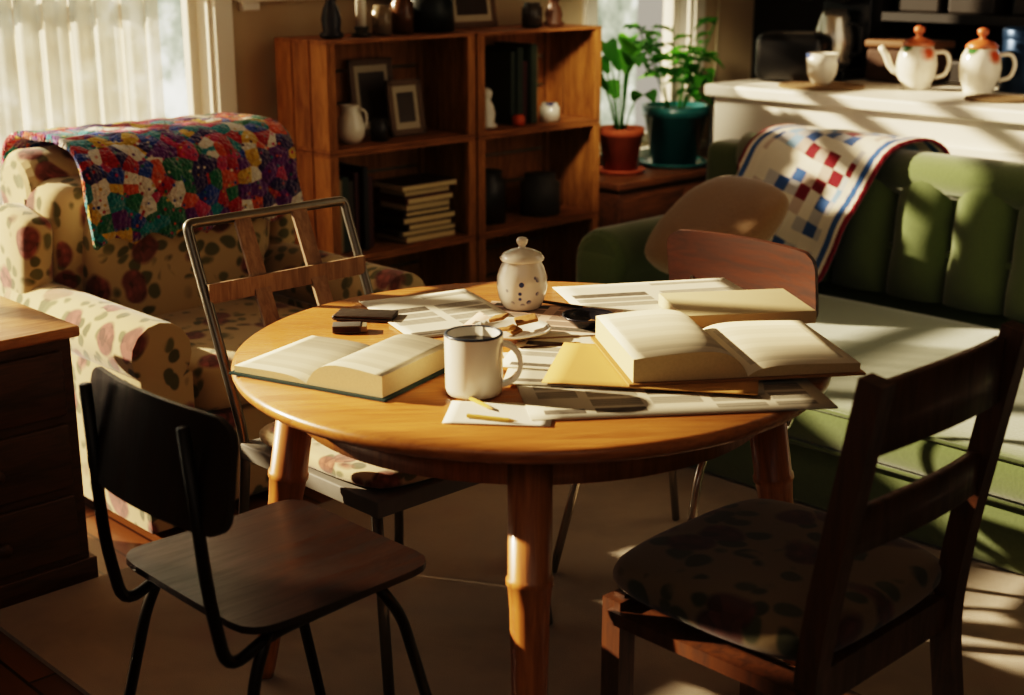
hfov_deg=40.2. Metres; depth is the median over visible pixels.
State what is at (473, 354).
coffee mug
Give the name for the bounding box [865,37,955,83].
bread box
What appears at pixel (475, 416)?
pencil
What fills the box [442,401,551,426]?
note card
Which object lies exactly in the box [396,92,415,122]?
photograph
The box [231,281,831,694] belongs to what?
round dining table
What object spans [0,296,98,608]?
dresser
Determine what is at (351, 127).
ceramic pitcher
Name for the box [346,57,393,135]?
picture frame
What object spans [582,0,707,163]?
window
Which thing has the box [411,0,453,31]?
tin
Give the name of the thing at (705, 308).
hardcover book
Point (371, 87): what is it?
photograph
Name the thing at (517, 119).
ornament
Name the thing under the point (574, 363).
manila folder
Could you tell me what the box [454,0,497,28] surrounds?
picture frame
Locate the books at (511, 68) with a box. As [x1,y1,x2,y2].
[485,42,537,124]
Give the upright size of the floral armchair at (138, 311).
0.890 m
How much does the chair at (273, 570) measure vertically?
0.767 m
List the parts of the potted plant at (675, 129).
stem, stem, stem, stem, pot, stem, stem, stem, stem, stem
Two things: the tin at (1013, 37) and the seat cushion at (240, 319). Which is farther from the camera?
the tin at (1013, 37)
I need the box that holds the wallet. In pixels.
[332,308,397,321]
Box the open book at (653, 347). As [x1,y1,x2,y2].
[591,309,865,386]
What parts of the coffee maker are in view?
carafe handle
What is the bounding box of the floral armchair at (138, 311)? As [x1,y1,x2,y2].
[0,145,424,533]
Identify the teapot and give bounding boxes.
[878,25,951,89]
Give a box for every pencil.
[466,413,516,421]
[469,397,492,408]
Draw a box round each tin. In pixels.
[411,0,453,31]
[998,26,1023,92]
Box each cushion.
[82,215,265,315]
[153,296,304,409]
[613,498,940,660]
[788,294,1023,504]
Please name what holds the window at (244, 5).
in the wall at (255, 31)
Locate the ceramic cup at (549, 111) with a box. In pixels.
[540,102,559,121]
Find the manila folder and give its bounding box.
[542,342,758,394]
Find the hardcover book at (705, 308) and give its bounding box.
[658,288,816,327]
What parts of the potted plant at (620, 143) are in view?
stem, stem, stem, stem, stem, pot, stem, stem, stem, stem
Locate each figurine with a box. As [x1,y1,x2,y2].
[319,0,343,37]
[485,87,497,128]
[543,0,563,25]
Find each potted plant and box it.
[599,33,656,175]
[623,17,724,168]
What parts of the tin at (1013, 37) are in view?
tin lid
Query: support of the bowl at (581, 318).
on the paper sheet at (550, 314)
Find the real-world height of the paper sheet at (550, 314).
0.001 m
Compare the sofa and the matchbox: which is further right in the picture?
the sofa
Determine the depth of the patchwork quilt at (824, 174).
4.70 m
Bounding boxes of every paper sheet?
[359,289,513,337]
[463,301,623,332]
[552,278,743,311]
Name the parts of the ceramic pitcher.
pitcher handle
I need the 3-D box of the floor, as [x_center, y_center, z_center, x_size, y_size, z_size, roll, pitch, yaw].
[0.345,0.878,2.270,8.370,0.100,6.270,-15,22,-42]
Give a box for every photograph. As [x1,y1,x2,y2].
[358,71,387,121]
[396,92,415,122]
[455,0,487,15]
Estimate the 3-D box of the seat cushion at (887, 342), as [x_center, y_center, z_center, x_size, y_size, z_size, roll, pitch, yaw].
[1.140,0.100,3.902,1.060,0.125,2.280,-15,22,-42]
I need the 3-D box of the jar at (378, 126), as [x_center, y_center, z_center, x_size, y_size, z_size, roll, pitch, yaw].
[-0.467,-0.767,4.916,0.060,0.080,0.060,-15,22,-42]
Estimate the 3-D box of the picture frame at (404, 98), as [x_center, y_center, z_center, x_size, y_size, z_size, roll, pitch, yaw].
[-0.384,-0.867,5.052,0.160,0.199,0.046,-15,22,-42]
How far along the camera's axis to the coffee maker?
5.54 m
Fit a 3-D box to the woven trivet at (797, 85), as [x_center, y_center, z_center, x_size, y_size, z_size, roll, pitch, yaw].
[1.164,-0.986,5.269,0.320,0.009,0.320,-15,22,-42]
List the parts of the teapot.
spout, lid, handle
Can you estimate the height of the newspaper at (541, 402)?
0.003 m
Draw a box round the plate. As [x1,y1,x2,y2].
[475,313,551,340]
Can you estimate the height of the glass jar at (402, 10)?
0.130 m
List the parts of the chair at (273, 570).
leg, backrest, leg, seat, leg, leg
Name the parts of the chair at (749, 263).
leg, leg, leg, backrest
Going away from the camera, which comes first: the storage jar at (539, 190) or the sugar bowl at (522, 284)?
the sugar bowl at (522, 284)
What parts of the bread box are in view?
lid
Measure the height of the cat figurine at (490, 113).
0.150 m
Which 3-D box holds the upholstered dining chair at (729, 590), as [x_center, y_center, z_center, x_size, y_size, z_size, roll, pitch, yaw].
[0.462,0.371,2.246,0.450,0.861,0.494,-15,22,-42]
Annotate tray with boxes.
[361,322,366,331]
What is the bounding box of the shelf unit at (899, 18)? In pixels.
[880,0,1023,84]
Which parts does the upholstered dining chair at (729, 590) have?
leg, rail, rail, leg, post, rail, post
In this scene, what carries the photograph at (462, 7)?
attached to the picture frame at (467, 13)
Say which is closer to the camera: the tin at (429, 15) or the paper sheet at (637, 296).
the paper sheet at (637, 296)
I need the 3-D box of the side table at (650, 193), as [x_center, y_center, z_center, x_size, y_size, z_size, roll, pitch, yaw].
[0.586,-0.534,6.106,0.830,0.500,0.410,-15,22,-42]
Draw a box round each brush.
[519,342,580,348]
[527,335,594,339]
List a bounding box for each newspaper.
[503,352,837,420]
[504,367,764,393]
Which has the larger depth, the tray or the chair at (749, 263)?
the chair at (749, 263)
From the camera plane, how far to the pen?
2.88 m
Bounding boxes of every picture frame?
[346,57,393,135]
[384,78,426,136]
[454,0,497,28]
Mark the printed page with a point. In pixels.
(541, 358)
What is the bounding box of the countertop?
[704,78,1023,162]
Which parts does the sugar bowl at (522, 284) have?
bowl lid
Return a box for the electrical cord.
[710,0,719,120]
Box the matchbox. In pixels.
[332,321,366,332]
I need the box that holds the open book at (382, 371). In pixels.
[229,334,444,401]
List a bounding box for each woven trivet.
[778,81,864,90]
[964,94,1023,102]
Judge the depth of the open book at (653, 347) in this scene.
2.43 m
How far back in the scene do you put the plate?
2.65 m
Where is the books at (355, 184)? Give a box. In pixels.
[339,162,373,253]
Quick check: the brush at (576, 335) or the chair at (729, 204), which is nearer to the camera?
the brush at (576, 335)
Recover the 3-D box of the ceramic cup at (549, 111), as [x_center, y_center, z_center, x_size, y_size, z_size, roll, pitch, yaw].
[0.147,-0.923,5.478,0.080,0.070,0.080,-15,22,-42]
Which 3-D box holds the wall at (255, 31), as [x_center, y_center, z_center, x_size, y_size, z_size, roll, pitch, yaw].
[-1.784,-1.023,4.003,8.370,2.600,0.160,-15,22,-42]
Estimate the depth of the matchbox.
2.70 m
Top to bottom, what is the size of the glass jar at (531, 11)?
0.090 m
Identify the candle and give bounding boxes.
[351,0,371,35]
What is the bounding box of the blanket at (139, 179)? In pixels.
[1,112,302,249]
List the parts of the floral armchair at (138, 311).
arm, arm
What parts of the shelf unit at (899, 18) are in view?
shelf frame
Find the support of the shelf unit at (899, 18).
on the floor
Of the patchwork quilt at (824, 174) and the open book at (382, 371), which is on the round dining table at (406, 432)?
the open book at (382, 371)
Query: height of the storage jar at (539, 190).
0.160 m
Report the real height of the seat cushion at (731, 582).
0.075 m
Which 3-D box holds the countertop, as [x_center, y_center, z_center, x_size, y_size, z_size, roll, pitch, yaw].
[2.831,-0.137,3.978,0.765,0.910,5.220,-15,22,-42]
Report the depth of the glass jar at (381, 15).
4.83 m
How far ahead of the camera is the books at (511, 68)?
5.36 m
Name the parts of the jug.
lid, handle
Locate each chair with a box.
[79,367,431,694]
[182,196,552,694]
[552,229,818,572]
[601,320,1023,694]
[644,175,788,274]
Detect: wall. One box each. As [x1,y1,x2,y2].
[210,0,753,275]
[751,0,1022,78]
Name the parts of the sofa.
arm, arm, frame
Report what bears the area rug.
on the floor
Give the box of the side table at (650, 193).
[598,158,706,227]
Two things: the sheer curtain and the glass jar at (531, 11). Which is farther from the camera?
the glass jar at (531, 11)
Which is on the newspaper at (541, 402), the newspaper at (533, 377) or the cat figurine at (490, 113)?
the newspaper at (533, 377)
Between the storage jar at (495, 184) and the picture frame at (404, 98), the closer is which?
the picture frame at (404, 98)
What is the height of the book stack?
0.211 m
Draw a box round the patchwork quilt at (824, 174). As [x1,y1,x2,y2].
[736,124,950,283]
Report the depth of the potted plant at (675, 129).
5.98 m
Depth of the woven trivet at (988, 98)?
4.79 m
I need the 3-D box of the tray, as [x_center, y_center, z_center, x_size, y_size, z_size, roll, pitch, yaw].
[-0.309,-0.039,2.719,0.053,0.011,0.032,-1,16,-4]
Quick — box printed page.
[503,331,594,369]
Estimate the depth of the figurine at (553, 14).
5.41 m
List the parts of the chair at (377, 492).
frame, leg, leg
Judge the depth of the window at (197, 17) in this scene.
4.71 m
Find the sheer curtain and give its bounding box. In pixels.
[0,0,164,205]
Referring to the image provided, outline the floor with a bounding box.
[0,487,332,694]
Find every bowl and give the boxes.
[497,237,547,310]
[562,308,613,328]
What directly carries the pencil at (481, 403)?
on the note card
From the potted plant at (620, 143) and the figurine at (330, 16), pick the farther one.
the potted plant at (620, 143)
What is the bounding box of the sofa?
[576,132,1023,574]
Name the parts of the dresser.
knob, knob, drawer, drawer, drawer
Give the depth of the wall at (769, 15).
6.49 m
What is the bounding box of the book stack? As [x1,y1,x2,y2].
[373,173,456,243]
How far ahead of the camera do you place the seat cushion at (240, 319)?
3.75 m
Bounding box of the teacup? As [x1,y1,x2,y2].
[806,52,839,84]
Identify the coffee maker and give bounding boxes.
[804,0,882,80]
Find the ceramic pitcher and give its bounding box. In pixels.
[337,104,367,143]
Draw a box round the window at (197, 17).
[181,0,237,114]
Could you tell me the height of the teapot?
0.230 m
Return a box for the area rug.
[0,466,1023,694]
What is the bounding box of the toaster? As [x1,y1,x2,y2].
[755,30,832,81]
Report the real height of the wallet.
0.010 m
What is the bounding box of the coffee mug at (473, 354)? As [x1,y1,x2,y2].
[444,325,522,400]
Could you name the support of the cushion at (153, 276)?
on the floral armchair at (138, 311)
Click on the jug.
(980, 65)
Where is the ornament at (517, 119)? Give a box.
[512,114,524,125]
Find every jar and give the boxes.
[370,117,387,141]
[371,5,391,34]
[391,0,413,33]
[486,168,504,224]
[520,171,559,216]
[522,2,541,26]
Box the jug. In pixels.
[958,27,1016,93]
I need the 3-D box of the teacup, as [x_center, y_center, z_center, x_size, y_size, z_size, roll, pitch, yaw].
[1.164,-1.046,5.252,0.124,0.115,0.124,-15,22,-42]
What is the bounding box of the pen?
[543,300,587,307]
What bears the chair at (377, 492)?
on the area rug

